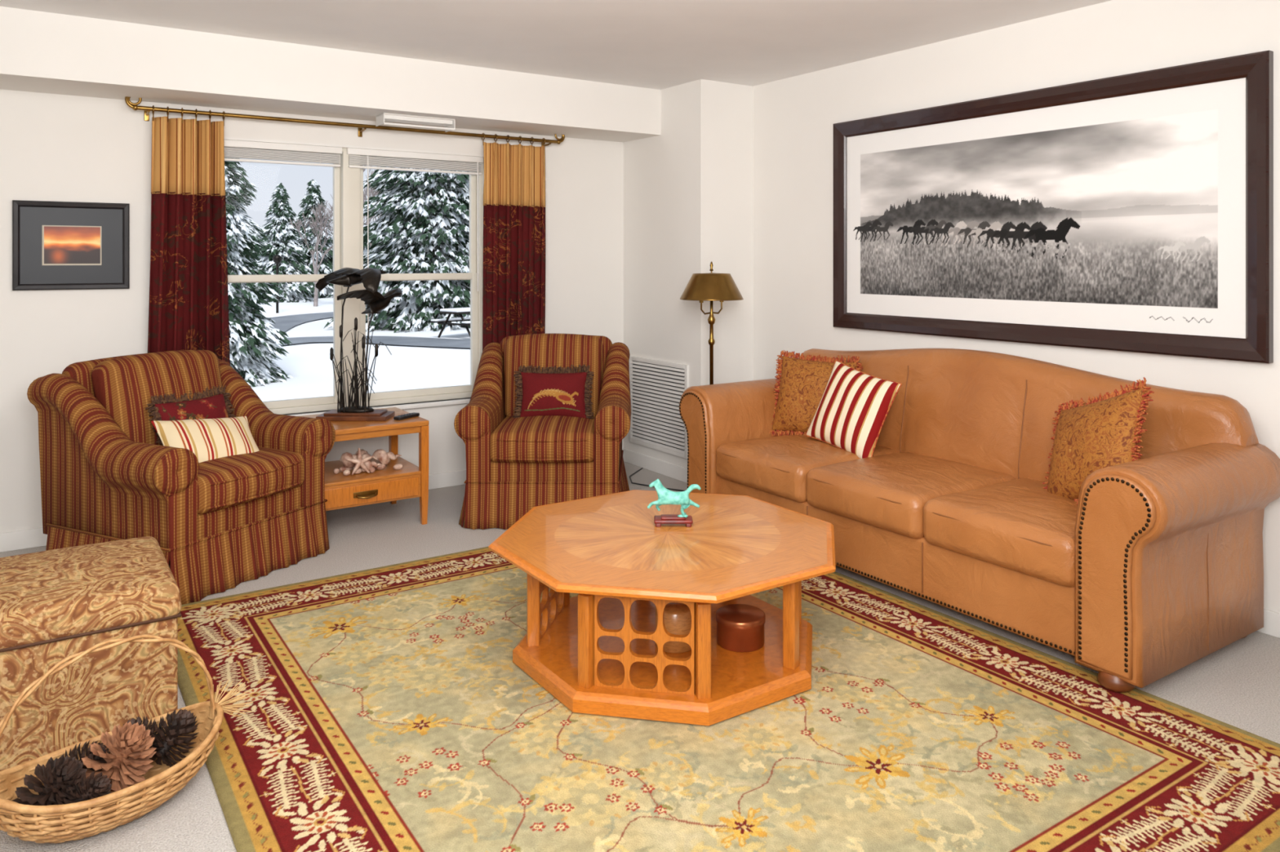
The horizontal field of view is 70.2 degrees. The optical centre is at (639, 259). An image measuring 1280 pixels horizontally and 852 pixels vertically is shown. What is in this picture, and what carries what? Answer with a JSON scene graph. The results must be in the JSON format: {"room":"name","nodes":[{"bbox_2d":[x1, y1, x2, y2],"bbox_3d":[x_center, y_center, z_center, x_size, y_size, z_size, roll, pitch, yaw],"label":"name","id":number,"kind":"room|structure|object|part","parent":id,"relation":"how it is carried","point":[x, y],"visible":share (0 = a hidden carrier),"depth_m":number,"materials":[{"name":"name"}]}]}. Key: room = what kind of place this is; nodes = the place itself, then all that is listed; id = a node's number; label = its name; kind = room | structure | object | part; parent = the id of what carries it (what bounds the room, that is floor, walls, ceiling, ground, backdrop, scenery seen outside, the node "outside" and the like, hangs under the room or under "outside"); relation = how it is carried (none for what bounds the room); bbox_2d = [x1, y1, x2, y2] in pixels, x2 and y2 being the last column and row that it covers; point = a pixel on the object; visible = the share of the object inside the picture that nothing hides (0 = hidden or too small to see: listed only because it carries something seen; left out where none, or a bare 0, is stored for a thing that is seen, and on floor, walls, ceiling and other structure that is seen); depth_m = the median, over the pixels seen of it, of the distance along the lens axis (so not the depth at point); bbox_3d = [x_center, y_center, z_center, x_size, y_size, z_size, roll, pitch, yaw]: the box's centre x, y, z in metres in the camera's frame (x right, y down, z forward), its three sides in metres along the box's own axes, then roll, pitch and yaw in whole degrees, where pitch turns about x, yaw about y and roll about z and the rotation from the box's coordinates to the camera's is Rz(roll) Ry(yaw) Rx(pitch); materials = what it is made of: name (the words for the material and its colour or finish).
{"room":"living room","nodes":[
{"label":"living room","id":0,"kind":"room"},
{"bbox_2d":[0,89,623,533],"bbox_3d":[-2.487,0.145,4.839,6.450,2.510,0.150,0,0,-34],"label":"wall","id":1,"kind":"structure","parent":0,"point":[54,147],"depth_m":4.66,"materials":[{"name":"paint"}]},
{"bbox_2d":[12,200,129,290],"bbox_3d":[-2.812,-0.068,4.515,0.492,0.434,0.024,0,0,-34],"label":"print","id":2,"kind":"object","parent":1,"relation":"attached to","point":[56,245],"visible":1,"depth_m":4.51},
{"bbox_2d":[0,448,623,552],"bbox_3d":[-2.616,1.355,4.654,6.030,0.090,0.014,0,0,-34],"label":"baseboard","id":3,"kind":"structure","parent":1,"relation":"attached to","point":[30,538],"depth_m":4.43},
{"bbox_2d":[124,96,564,146],"bbox_3d":[-1.561,-0.780,5.297,2.512,0.130,0.120,0,0,-34],"label":"curtain rod","id":4,"kind":"object","parent":1,"relation":"attached to","point":[134,106],"visible":0.85,"depth_m":5.11,"materials":[{"name":"gold metal"}]},
{"bbox_2d":[147,105,230,365],"bbox_3d":[-2.338,0.293,4.718,0.422,2.154,0.114,0,0,-34],"label":"curtain","id":5,"kind":"object","parent":4,"relation":"hanging from","point":[188,305],"visible":0.64,"depth_m":4.71,"materials":[{"name":"red fabric"}]},
{"bbox_3d":[-2.338,0.512,4.718,0.422,1.715,0.114,0,0,-34],"label":"burgundy panel","id":6,"kind":"part","parent":5,"relation":"part of","materials":[{"name":"red fabric"}]},
{"bbox_2d":[481,133,545,351],"bbox_3d":[-0.795,0.293,5.753,0.426,2.153,0.111,0,0,-34],"label":"curtain","id":7,"kind":"object","parent":4,"relation":"hanging from","point":[513,270],"visible":0.66,"depth_m":5.75,"materials":[{"name":"red fabric"}]},
{"bbox_3d":[-0.794,0.512,5.754,0.422,1.715,0.111,0,0,-34],"label":"burgundy panel","id":8,"kind":"part","parent":7,"relation":"part of","materials":[{"name":"red fabric"}]},
{"bbox_2d":[224,137,484,414],"bbox_3d":[-1.709,0.105,5.340,1.700,1.530,0.124,0,0,-34],"label":"window","id":9,"kind":"structure","parent":1,"relation":"in","point":[348,183],"depth_m":5.33,"materials":[{"name":"plastic"}]},
{"bbox_2d":[224,139,483,327],"bbox_3d":[-1.687,-0.124,5.306,1.660,1.048,0.054,0,0,-34],"label":"window blind","id":10,"kind":"object","parent":9,"relation":"attached to","point":[332,157],"visible":0.75,"depth_m":5.32,"materials":[{"name":"white plastic"}]},
{"bbox_2d":[284,397,471,416],"bbox_3d":[-1.684,0.882,5.302,1.780,0.025,0.095,0,0,-34],"label":"sill","id":11,"kind":"structure","parent":1,"relation":"attached to","point":[442,402],"depth_m":5.50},
{"bbox_2d":[0,0,1111,89],"bbox_3d":[-0.309,-1.150,1.586,6.650,0.080,7.980,0,0,-34],"label":"ceiling","id":12,"kind":"structure","parent":0,"point":[651,44],"depth_m":4.31,"materials":[{"name":"paint"}]},
{"bbox_2d":[0,6,660,142],"bbox_3d":[-2.495,-0.930,4.473,6.030,0.360,0.450,0,0,-34],"label":"ceiling soffit","id":13,"kind":"structure","parent":12,"relation":"attached to","point":[41,52],"depth_m":4.73,"materials":[{"name":"white paint"}]},
{"bbox_2d":[0,462,1279,851],"bbox_3d":[-0.309,1.440,1.586,6.650,0.080,7.980,0,0,-34],"label":"floor","id":14,"kind":"structure","parent":0,"point":[1237,684],"depth_m":3.20,"materials":[{"name":"carpet"}]},
{"bbox_2d":[0,536,182,771],"bbox_3d":[-1.758,1.161,2.734,0.621,0.477,0.601,0,0,-34],"label":"storage ottoman","id":15,"kind":"object","parent":14,"relation":"on","point":[55,605],"visible":0.94,"depth_m":2.56,"materials":[{"name":"beige fabric"}]},
{"bbox_2d":[0,634,253,843],"bbox_3d":[-1.311,1.177,2.328,0.356,0.432,0.649,0,0,42],"label":"wicker basket","id":16,"kind":"object","parent":14,"relation":"on","point":[93,786],"visible":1,"depth_m":2.25,"materials":[{"name":"wicker"}]},
{"bbox_2d":[26,350,335,604],"bbox_3d":[-2.066,0.917,4.202,0.924,0.961,0.959,0,0,26],"label":"armchair","id":17,"kind":"object","parent":14,"relation":"on","point":[176,449],"visible":0.98,"depth_m":3.99,"materials":[{"name":"fabric"}]},
{"bbox_3d":[-2.252,0.856,3.870,0.883,0.707,0.197,0,0,26],"label":"arm","id":18,"kind":"part","parent":17,"relation":"part of","materials":[{"name":"fabric"}]},
{"bbox_2d":[91,350,222,445],"bbox_3d":[-2.233,0.690,4.285,0.255,0.508,0.606,0,0,26],"label":"pillow","id":19,"kind":"object","parent":17,"relation":"on","point":[128,388],"depth_m":4.13,"materials":[{"name":"fabric"}]},
{"bbox_3d":[-1.863,1.060,3.715,0.024,0.300,0.129,0,0,26],"label":"arm","id":20,"kind":"part","parent":17,"relation":"part of","materials":[{"name":"fabric"}]},
{"bbox_2d":[153,417,259,462],"bbox_3d":[-1.940,0.830,4.118,0.438,0.130,0.297,9,34,-52],"label":"cushion","id":21,"kind":"object","parent":17,"relation":"on","point":[210,439],"depth_m":4.07,"materials":[{"name":"beige fabric"}]},
{"bbox_3d":[-2.059,1.140,4.199,0.765,0.170,0.780,0,0,26],"label":"seat rail","id":22,"kind":"part","parent":17,"relation":"part of","materials":[{"name":"fabric"}]},
{"bbox_2d":[197,446,304,514],"bbox_3d":[-1.949,0.968,4.145,0.665,0.191,0.601,0,0,26],"label":"seat cushion","id":23,"kind":"object","parent":17,"relation":"on","point":[228,480],"depth_m":3.99,"materials":[{"name":"fabric"}]},
{"bbox_3d":[-1.916,0.856,4.553,0.883,0.707,0.197,0,0,26],"label":"arm","id":24,"kind":"part","parent":17,"relation":"part of","materials":[{"name":"fabric"}]},
{"bbox_3d":[-1.556,1.060,4.340,0.024,0.300,0.129,0,0,26],"label":"arm","id":25,"kind":"part","parent":17,"relation":"part of","materials":[{"name":"fabric"}]},
{"bbox_2d":[300,407,429,524],"bbox_3d":[-1.533,1.125,4.842,0.670,0.549,0.557,0,0,-34],"label":"side table","id":26,"kind":"object","parent":14,"relation":"on","point":[388,484],"visible":0.52,"depth_m":4.73,"materials":[{"name":"brown wood"}]},
{"bbox_2d":[315,267,402,421],"bbox_3d":[-1.508,0.447,4.865,0.462,0.807,0.437,0,0,-14],"label":"sculpture","id":27,"kind":"object","parent":26,"relation":"on","point":[370,277],"visible":0.99,"depth_m":4.85,"materials":[{"name":"black metal"}]},
{"bbox_3d":[-1.388,1.196,4.626,0.124,0.034,0.036,0,0,-34],"label":"drawer pull","id":28,"kind":"part","parent":26,"relation":"part of","materials":[{"name":"gold metal"}]},
{"bbox_2d":[333,448,403,475],"bbox_3d":[-1.422,1.046,4.809,0.298,0.135,0.302,0,0,15],"label":"seashell collection","id":29,"kind":"object","parent":26,"relation":"on","point":[362,458],"visible":1,"depth_m":4.76},
{"bbox_2d":[393,412,419,420],"bbox_3d":[-1.252,0.841,4.890,0.044,0.020,0.160,0,0,28],"label":"remote control","id":30,"kind":"object","parent":26,"relation":"on","point":[414,414],"visible":1,"depth_m":4.87,"materials":[{"name":"black plastic"}]},
{"bbox_2d":[453,333,631,529],"bbox_3d":[-0.509,0.917,5.154,0.922,0.961,0.906,0,0,0],"label":"armchair","id":31,"kind":"object","parent":14,"relation":"on","point":[546,419],"visible":0.99,"depth_m":4.77,"materials":[{"name":"fabric"}]},
{"bbox_3d":[-0.845,1.060,4.766,0.124,0.300,0.024,0,0,0],"label":"arm","id":32,"kind":"part","parent":31,"relation":"part of","materials":[{"name":"fabric"}]},
{"bbox_3d":[-0.875,0.856,5.175,0.190,0.707,0.866,0,0,0],"label":"arm","id":33,"kind":"part","parent":31,"relation":"part of","materials":[{"name":"fabric"}]},
{"bbox_3d":[-0.509,1.140,5.147,0.750,0.170,0.750,0,0,0],"label":"seat rail","id":34,"kind":"part","parent":31,"relation":"part of","materials":[{"name":"fabric"}]},
{"bbox_2d":[489,415,595,462],"bbox_3d":[-0.509,0.968,5.027,0.578,0.191,0.652,0,0,0],"label":"seat cushion","id":35,"kind":"object","parent":31,"relation":"on","point":[513,438],"depth_m":4.74,"materials":[{"name":"fabric"}]},
{"bbox_2d":[504,333,603,417],"bbox_3d":[-0.508,0.690,5.337,0.583,0.508,0.250,0,0,0],"label":"pillow","id":36,"kind":"object","parent":31,"relation":"on","point":[566,353],"depth_m":5.27,"materials":[{"name":"fabric"}]},
{"bbox_3d":[-0.175,1.060,4.763,0.124,0.300,0.024,0,0,0],"label":"arm","id":37,"kind":"part","parent":31,"relation":"part of","materials":[{"name":"fabric"}]},
{"bbox_3d":[-0.143,0.856,5.172,0.190,0.707,0.866,0,0,0],"label":"arm","id":38,"kind":"part","parent":31,"relation":"part of","materials":[{"name":"fabric"}]},
{"bbox_2d":[629,467,684,491],"bbox_3d":[0.070,1.394,5.696,0.236,0.007,0.763,0,0,-25],"label":"power cord","id":39,"kind":"object","parent":14,"relation":"on","point":[642,468],"visible":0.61,"depth_m":5.64,"materials":[{"name":"black plastic"}]},
{"bbox_2d":[680,261,743,384],"bbox_3d":[0.417,0.705,5.309,0.372,1.390,0.372,0,0,-34],"label":"floor lamp","id":40,"kind":"object","parent":14,"relation":"on","point":[711,286],"visible":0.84,"depth_m":5.20,"materials":[{"name":"gold metal"}]},
{"bbox_3d":[0.417,0.155,5.309,0.372,0.155,0.372,0,0,-34],"label":"lamp shade","id":41,"kind":"part","parent":40,"relation":"part of","materials":[{"name":"gold metal"}]},
{"bbox_2d":[177,546,1279,851],"bbox_3d":[0.015,1.398,3.025,2.578,0.004,3.148,0,0,-34],"label":"area rug","id":42,"kind":"object","parent":14,"relation":"on","point":[392,708],"visible":0.66,"depth_m":2.57,"materials":[{"name":"carpet"}]},
{"bbox_2d":[488,489,835,726],"bbox_3d":[0.098,1.179,3.234,1.160,0.418,1.160,0,0,-34],"label":"coffee table","id":43,"kind":"object","parent":42,"relation":"on","point":[595,651],"visible":0.97,"depth_m":2.95,"materials":[{"name":"brown wood"}]},
{"bbox_2d":[655,602,691,653],"bbox_3d":[0.120,1.254,3.128,0.136,0.140,0.136,0,0,-34],"label":"wooden canister","id":44,"kind":"object","parent":43,"relation":"on","point":[677,615],"visible":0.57,"depth_m":3.07,"materials":[{"name":"brown wood"}]},
{"bbox_2d":[647,479,701,527],"bbox_3d":[0.124,0.887,3.325,0.197,0.167,0.079,0,0,0],"label":"horse figurine","id":45,"kind":"object","parent":43,"relation":"on","point":[665,496],"visible":1,"depth_m":3.31,"materials":[{"name":"teal ceramic"}]},
{"bbox_2d":[715,604,765,652],"bbox_3d":[0.347,1.272,3.148,0.170,0.106,0.170,0,0,-34],"label":"copper canister","id":46,"kind":"object","parent":43,"relation":"on","point":[740,627],"visible":1,"depth_m":3.09,"materials":[{"name":"brown metal"}]},
{"bbox_2d":[679,348,1279,693],"bbox_3d":[1.272,0.913,4.083,0.922,0.973,2.524,0,0,-34],"label":"leather sofa","id":47,"kind":"object","parent":14,"relation":"on","point":[1113,525],"visible":0.94,"depth_m":3.48,"materials":[{"name":"brown leather"}]},
{"bbox_3d":[0.649,1.006,5.005,0.903,0.679,0.297,0,0,-34],"label":"arm","id":48,"kind":"part","parent":47,"relation":"part of","materials":[{"name":"beige leather"}]},
{"bbox_2d":[715,431,897,502],"bbox_3d":[0.843,1.010,4.570,0.734,0.206,0.645,0,0,-34],"label":"seat cushion","id":49,"kind":"object","parent":47,"relation":"on","point":[775,465],"depth_m":4.40,"materials":[{"name":"brown leather"}]},
{"bbox_2d":[772,355,857,432],"bbox_3d":[0.916,0.725,4.807,0.420,0.410,0.156,2,-17,33],"label":"cushion","id":50,"kind":"object","parent":47,"relation":"on","point":[797,393],"depth_m":4.80,"materials":[{"name":"orange fabric"}]},
{"bbox_2d":[806,360,899,458],"bbox_3d":[1.040,0.740,4.469,0.146,0.410,0.410,26,-5,-38],"label":"cushion","id":51,"kind":"object","parent":47,"relation":"on","point":[849,419],"depth_m":4.40,"materials":[{"name":"fabric"}]},
{"bbox_2d":[806,451,1015,538],"bbox_3d":[1.201,1.011,4.035,0.734,0.203,0.645,0,0,-34],"label":"seat cushion","id":52,"kind":"object","parent":47,"relation":"on","point":[887,494],"depth_m":3.89,"materials":[{"name":"beige leather"}]},
{"bbox_2d":[923,477,1077,587],"bbox_3d":[1.559,1.010,3.501,0.734,0.206,0.645,0,0,-34],"label":"seat cushion","id":53,"kind":"object","parent":47,"relation":"on","point":[1024,528],"depth_m":3.33,"materials":[{"name":"beige leather"}]},
{"bbox_2d":[1047,387,1144,500],"bbox_3d":[1.730,0.725,3.474,0.156,0.420,0.460,24,-24,-6],"label":"cushion","id":54,"kind":"object","parent":47,"relation":"on","point":[1093,436],"depth_m":3.41,"materials":[{"name":"orange fabric"}]},
{"bbox_3d":[1.888,1.006,3.155,0.903,0.679,0.297,0,0,-34],"label":"arm","id":55,"kind":"part","parent":47,"relation":"part of","materials":[{"name":"beige leather"}]},
{"bbox_2d":[623,79,752,468],"bbox_3d":[0.304,0.145,6.088,0.420,2.510,0.880,0,0,-34],"label":"wall column","id":56,"kind":"structure","parent":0,"point":[688,187],"depth_m":5.79,"materials":[{"name":"paint"}]},
{"bbox_2d":[628,355,688,459],"bbox_3d":[0.114,0.955,5.979,0.018,0.590,0.670,0,0,-34],"label":"air return vent","id":57,"kind":"object","parent":56,"relation":"attached to","point":[657,387],"visible":0.88,"depth_m":5.97,"materials":[{"name":"white metal"}]},
{"bbox_2d":[752,0,1279,613],"bbox_3d":[2.384,0.145,3.449,0.100,2.510,7.880,0,0,-34],"label":"wall","id":58,"kind":"structure","parent":0,"point":[794,118],"depth_m":4.52,"materials":[{"name":"paint"}]},
{"bbox_2d":[622,448,1279,638],"bbox_3d":[2.208,1.355,3.233,0.434,0.090,7.716,0,0,-34],"label":"baseboard","id":59,"kind":"structure","parent":58,"relation":"attached to","point":[659,466],"depth_m":5.84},
{"bbox_2d":[833,50,1273,363],"bbox_3d":[1.728,-0.195,4.298,0.042,1.160,2.205,0,0,-34],"label":"photograph","id":60,"kind":"object","parent":58,"relation":"attached to","point":[1131,212],"visible":1,"depth_m":4.03,"materials":[{"name":"white paper"}]},
{"label":"outside","id":61,"kind":"structure","parent":0,"visible":0},
{"bbox_2d":[227,264,470,401],"bbox_3d":[-45.168,0.911,94.434,150.000,1.798,196.000,0,0,-34],"label":"snowy ground","id":62,"kind":"structure","parent":61,"point":[310,365],"depth_m":15.63,"materials":[{"name":"white snow"}]},
{"bbox_2d":[224,157,293,386],"bbox_3d":[-6.120,-0.637,13.017,2.325,4.984,2.308,0,0,-41],"label":"spruce tree","id":63,"kind":"object","parent":62,"relation":"on","point":[250,352],"visible":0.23,"depth_m":12.83,"materials":[{"name":"green plant"}]},
{"bbox_2d":[272,254,282,313],"bbox_3d":[-11.649,0.800,29.266,0.300,1.900,0.300,0,0,-34],"label":"street lamp","id":64,"kind":"object","parent":62,"relation":"on","point":[277,259],"visible":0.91,"depth_m":29.23,"materials":[{"name":"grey metal"}]},
{"bbox_2d":[250,182,321,302],"bbox_3d":[-14.379,-0.550,36.353,3.221,5.039,3.158,0,0,-9],"label":"spruce tree","id":65,"kind":"object","parent":62,"relation":"on","point":[282,236],"visible":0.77,"depth_m":35.91,"materials":[{"name":"green plant"}]},
{"bbox_2d":[288,200,333,306],"bbox_3d":[-11.454,-0.196,33.186,2.035,3.902,2.072,0,0,12],"label":"bare tree","id":66,"kind":"object","parent":62,"relation":"on","point":[316,268],"visible":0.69,"depth_m":32.97,"materials":[{"name":"grey plant"}]},
{"bbox_2d":[294,178,333,298],"bbox_3d":[-14.488,-0.774,40.250,3.458,5.613,3.472,0,0,-6],"label":"spruce tree","id":67,"kind":"object","parent":62,"relation":"on","point":[312,198],"visible":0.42,"depth_m":39.81,"materials":[{"name":"green plant"}]},
{"bbox_2d":[248,218,455,262],"bbox_3d":[-23.430,-0.876,84.549,119.050,5.954,23.109,0,0,-34],"label":"evergreens","id":68,"kind":"object","parent":62,"relation":"on","point":[366,246],"visible":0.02,"depth_m":83.17,"materials":[{"name":"green plant"}]},
{"bbox_2d":[324,165,381,225],"bbox_3d":[-10.011,-1.256,32.468,2.602,6.022,2.537,0,0,-6],"label":"bare tree","id":69,"kind":"object","parent":62,"relation":"on","point":[373,190],"visible":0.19,"depth_m":32.23,"materials":[{"name":"grey plant"}]},
{"bbox_2d":[363,171,398,247],"bbox_3d":[-10.334,-0.902,35.810,2.122,5.314,3.452,0,0,-34],"label":"bare tree","id":70,"kind":"object","parent":62,"relation":"on","point":[371,171],"visible":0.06,"depth_m":36.01,"materials":[{"name":"grey plant"}]},
{"bbox_2d":[323,166,470,333],"bbox_3d":[-5.626,-2.898,24.946,5.826,9.798,5.710,0,0,33],"label":"spruce tree","id":71,"kind":"object","parent":62,"relation":"on","point":[432,218],"visible":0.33,"depth_m":23.52,"materials":[{"name":"green plant"}]},
{"bbox_2d":[430,307,470,337],"bbox_3d":[-3.798,1.442,20.683,1.240,0.681,1.400,0,0,39],"label":"picnic table","id":72,"kind":"object","parent":62,"relation":"on","point":[460,311],"visible":0.46,"depth_m":20.32,"materials":[{"name":"white wood"}]},
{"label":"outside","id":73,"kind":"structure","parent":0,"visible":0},
{"bbox_2d":[276,336,470,348],"bbox_3d":[-2.346,1.738,18.240,32.489,0.083,9.848,0,0,-29],"label":"driveway","id":74,"kind":"structure","parent":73,"point":[397,340],"depth_m":19.66,"materials":[{"name":"grey asphalt"}]},
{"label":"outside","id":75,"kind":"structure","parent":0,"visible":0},
{"bbox_2d":[244,311,333,338],"bbox_3d":[-2.548,1.742,31.758,8.785,0.076,28.636,0,0,41],"label":"road","id":76,"kind":"structure","parent":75,"point":[283,323],"depth_m":26.30,"materials":[{"name":"grey asphalt"}]}
]}

